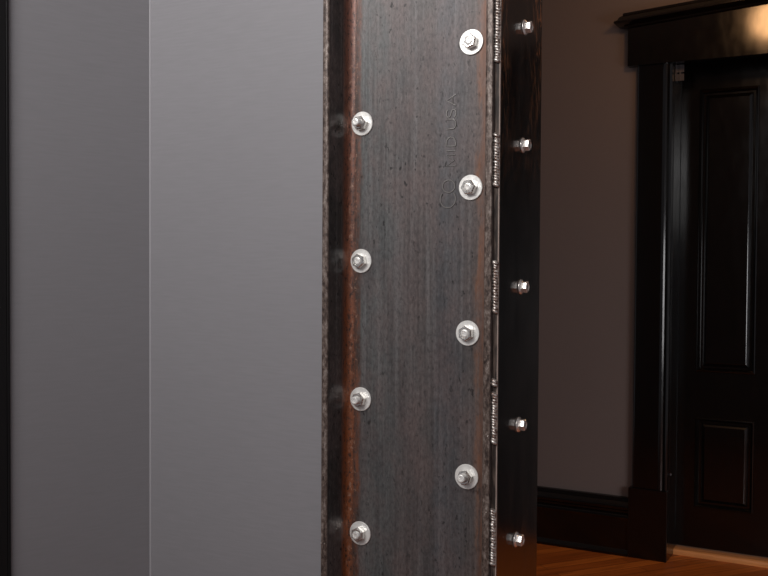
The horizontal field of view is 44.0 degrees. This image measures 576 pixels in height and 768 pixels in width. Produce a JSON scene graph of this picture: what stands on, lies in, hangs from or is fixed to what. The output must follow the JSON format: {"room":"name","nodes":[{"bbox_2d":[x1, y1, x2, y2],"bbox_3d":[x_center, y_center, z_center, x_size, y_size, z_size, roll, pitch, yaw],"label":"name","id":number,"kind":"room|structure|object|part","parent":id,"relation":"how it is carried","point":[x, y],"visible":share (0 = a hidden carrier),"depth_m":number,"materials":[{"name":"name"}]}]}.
{"room":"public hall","nodes":[
{"label":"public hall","id":0,"kind":"room"},
{"bbox_2d":[9,0,149,575],"bbox_3d":[-0.520,-0.193,1.515,0.260,2.700,0.120,-1,2,-38],"label":"wall","id":1,"kind":"structure","parent":0,"point":[79,69],"depth_m":1.48,"materials":[{"name":"grey paint"}]},
{"bbox_2d":[0,0,10,575],"bbox_3d":[-0.639,-0.191,1.425,0.110,2.699,0.138,-1,2,-38],"label":"trim","id":2,"kind":"structure","parent":1,"relation":"attached to","point":[5,449],"depth_m":1.41,"materials":[{"name":"black paint"}]},
{"bbox_2d":[151,0,322,575],"bbox_3d":[-1.008,-0.207,1.959,2.162,2.700,0.130,1,2,28],"label":"wall","id":3,"kind":"structure","parent":0,"point":[237,85],"depth_m":1.47,"materials":[{"name":"grey paint"}]},
{"bbox_2d":[149,0,150,575],"bbox_3d":[-0.381,-0.193,1.547,0.002,2.700,0.002,1,2,28],"label":"trim","id":4,"kind":"structure","parent":3,"relation":"attached to","point":[149,0],"depth_m":1.55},
{"bbox_2d":[537,0,692,496],"bbox_3d":[1.458,-0.240,3.754,4.800,2.700,0.160,1,2,28],"label":"wall","id":5,"kind":"structure","parent":0,"point":[589,87],"depth_m":3.99,"materials":[{"name":"brown paint"}]},
{"bbox_2d":[537,486,627,556],"bbox_3d":[0.149,0.967,4.375,1.950,0.240,0.038,1,2,28],"label":"baseboard","id":6,"kind":"structure","parent":5,"relation":"attached to","point":[566,518],"depth_m":4.00,"materials":[{"name":"black wood"}]},
{"bbox_2d":[614,0,767,562],"bbox_3d":[1.562,-0.016,3.658,1.320,2.259,0.259,1,2,28],"label":"door frame","id":7,"kind":"structure","parent":5,"relation":"attached to","point":[661,39],"depth_m":3.83,"materials":[{"name":"black wood"}]},
{"bbox_3d":[1.088,-0.041,3.847,0.142,1.715,0.036,1,2,28],"label":"casing","id":8,"kind":"part","parent":7,"relation":"part of","materials":[{"name":"black wood"}]},
{"bbox_3d":[1.528,-1.092,3.555,1.320,0.103,0.089,1,2,28],"label":"cornice","id":9,"kind":"part","parent":7,"relation":"part of","materials":[{"name":"black wood"}]},
{"bbox_2d":[670,55,767,556],"bbox_3d":[1.586,0.077,3.708,0.870,2.011,0.168,1,2,28],"label":"door","id":10,"kind":"structure","parent":5,"relation":"in","point":[722,477],"depth_m":3.87,"materials":[{"name":"black wood"}]},
{"bbox_3d":[1.390,0.723,3.885,0.231,0.375,0.018,1,2,28],"label":"panel","id":11,"kind":"part","parent":10,"relation":"part of","materials":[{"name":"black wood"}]},
{"bbox_3d":[1.396,-0.232,3.859,0.231,1.158,0.018,1,2,28],"label":"panel","id":12,"kind":"part","parent":10,"relation":"part of","materials":[{"name":"black wood"}]},
{"bbox_2d":[536,543,767,575],"bbox_3d":[0.183,1.194,1.440,4.800,0.060,6.200,1,2,28],"label":"floor","id":13,"kind":"structure","parent":0,"point":[551,560],"depth_m":3.77,"materials":[{"name":"orange wood"}]},
{"bbox_2d":[320,0,541,575],"bbox_3d":[0.071,-0.186,1.391,0.273,2.699,0.175,1,2,28],"label":"post","id":14,"kind":"object","parent":13,"relation":"on","point":[441,114],"visible":1,"depth_m":1.37,"materials":[{"name":"metal"}]},
{"bbox_2d":[350,387,370,410],"bbox_3d":[-0.039,0.166,1.413,0.036,0.036,0.026,1,2,28],"label":"bolt","id":15,"kind":"object","parent":14,"relation":"attached to","point":[360,398],"visible":1,"depth_m":1.41,"materials":[{"name":"metal"}]},
{"bbox_3d":[-0.038,0.166,1.412,0.012,0.012,0.026,1,2,27],"label":"threaded rod","id":16,"kind":"part","parent":15,"relation":"part of","materials":[{"name":"metal"}]},
{"bbox_2d":[350,521,370,544],"bbox_3d":[-0.038,0.368,1.420,0.036,0.036,0.021,1,2,28],"label":"bolt","id":17,"kind":"object","parent":14,"relation":"attached to","point":[360,533],"visible":1,"depth_m":1.42,"materials":[{"name":"metal"}]},
{"bbox_3d":[-0.038,0.368,1.420,0.012,0.012,0.020,1,3,29],"label":"threaded rod","id":18,"kind":"part","parent":17,"relation":"part of","materials":[{"name":"metal"}]},
{"bbox_2d":[351,249,371,272],"bbox_3d":[-0.036,-0.040,1.411,0.036,0.036,0.018,1,2,28],"label":"bolt","id":19,"kind":"object","parent":14,"relation":"attached to","point":[361,260],"visible":1,"depth_m":1.41,"materials":[{"name":"metal"}]},
{"bbox_3d":[-0.036,-0.040,1.411,0.012,0.012,0.018,1,2,28],"label":"threaded rod","id":20,"kind":"part","parent":19,"relation":"part of","materials":[{"name":"metal"}]},
{"bbox_2d":[352,112,372,135],"bbox_3d":[-0.036,-0.243,1.401,0.036,0.036,0.028,1,2,28],"label":"bolt","id":21,"kind":"object","parent":14,"relation":"attached to","point":[362,122],"visible":1,"depth_m":1.40,"materials":[{"name":"metal"}]},
{"bbox_3d":[-0.036,-0.243,1.401,0.012,0.012,0.028,1,2,28],"label":"threaded rod","id":22,"kind":"part","parent":21,"relation":"part of","materials":[{"name":"metal"}]},
{"bbox_2d":[455,464,477,488],"bbox_3d":[0.112,0.266,1.332,0.036,0.036,0.030,1,2,28],"label":"bolt","id":23,"kind":"object","parent":14,"relation":"attached to","point":[466,475],"visible":1,"depth_m":1.33,"materials":[{"name":"metal"}]},
{"bbox_3d":[0.113,0.266,1.331,0.012,0.012,0.030,1,-2,25],"label":"threaded rod","id":24,"kind":"part","parent":23,"relation":"part of","materials":[{"name":"metal"}]},
{"bbox_2d":[456,320,479,345],"bbox_3d":[0.116,0.064,1.331,0.036,0.036,0.018,1,2,28],"label":"bolt","id":25,"kind":"object","parent":14,"relation":"attached to","point":[467,332],"visible":1,"depth_m":1.33,"materials":[{"name":"metal"}]},
{"bbox_3d":[0.116,0.064,1.331,0.012,0.012,0.018,1,2,28],"label":"threaded rod","id":26,"kind":"part","parent":25,"relation":"part of","materials":[{"name":"metal"}]},
{"bbox_2d":[459,175,482,199],"bbox_3d":[0.119,-0.141,1.325,0.036,0.036,0.018,1,2,28],"label":"bolt","id":27,"kind":"object","parent":14,"relation":"attached to","point":[470,186],"visible":1,"depth_m":1.32,"materials":[{"name":"metal"}]},
{"bbox_3d":[0.119,-0.141,1.325,0.012,0.012,0.018,1,2,28],"label":"threaded rod","id":28,"kind":"part","parent":27,"relation":"part of","materials":[{"name":"metal"}]},
{"bbox_2d":[460,29,483,54],"bbox_3d":[0.120,-0.343,1.320,0.036,0.036,0.018,1,2,28],"label":"bolt","id":29,"kind":"object","parent":14,"relation":"attached to","point":[471,41],"visible":1,"depth_m":1.32,"materials":[{"name":"metal"}]},
{"bbox_3d":[0.120,-0.343,1.320,0.012,0.012,0.018,1,2,28],"label":"threaded rod","id":30,"kind":"part","parent":29,"relation":"part of","materials":[{"name":"metal"}]},
{"bbox_3d":[0.189,-0.184,1.333,0.008,2.699,0.166,1,2,28],"label":"plate","id":31,"kind":"part","parent":14,"relation":"part of","materials":[{"name":"metal"}]},
{"bbox_2d":[513,532,524,546],"bbox_3d":[0.190,0.354,1.335,0.011,0.022,0.022,1,2,28],"label":"bolt","id":32,"kind":"object","parent":14,"relation":"attached to","point":[518,540],"visible":1,"depth_m":1.33,"materials":[{"name":"metal"}]},
{"bbox_2d":[516,417,526,431],"bbox_3d":[0.194,0.192,1.335,0.011,0.022,0.022,1,2,28],"label":"bolt","id":33,"kind":"object","parent":14,"relation":"attached to","point":[521,424],"visible":1,"depth_m":1.33,"materials":[{"name":"metal"}]},
{"bbox_2d":[518,279,529,294],"bbox_3d":[0.197,-0.001,1.334,0.011,0.022,0.022,1,2,28],"label":"bolt","id":34,"kind":"object","parent":14,"relation":"attached to","point":[523,286],"visible":1,"depth_m":1.33,"materials":[{"name":"metal"}]},
{"bbox_2d":[520,138,531,152],"bbox_3d":[0.200,-0.200,1.332,0.011,0.022,0.022,1,2,28],"label":"bolt","id":35,"kind":"object","parent":14,"relation":"attached to","point":[525,145],"visible":1,"depth_m":1.33,"materials":[{"name":"metal"}]},
{"bbox_2d":[522,20,532,34],"bbox_3d":[0.202,-0.365,1.330,0.011,0.022,0.022,1,2,28],"label":"bolt","id":36,"kind":"object","parent":14,"relation":"attached to","point":[527,26],"visible":1,"depth_m":1.32,"materials":[{"name":"metal"}]},
{"bbox_2d":[673,545,767,567],"bbox_3d":[1.599,1.100,3.768,0.869,0.023,0.076,1,2,28],"label":"threshold","id":37,"kind":"object","parent":13,"relation":"on","point":[758,561],"visible":1,"depth_m":3.87,"materials":[{"name":"brown wood"}]}
]}

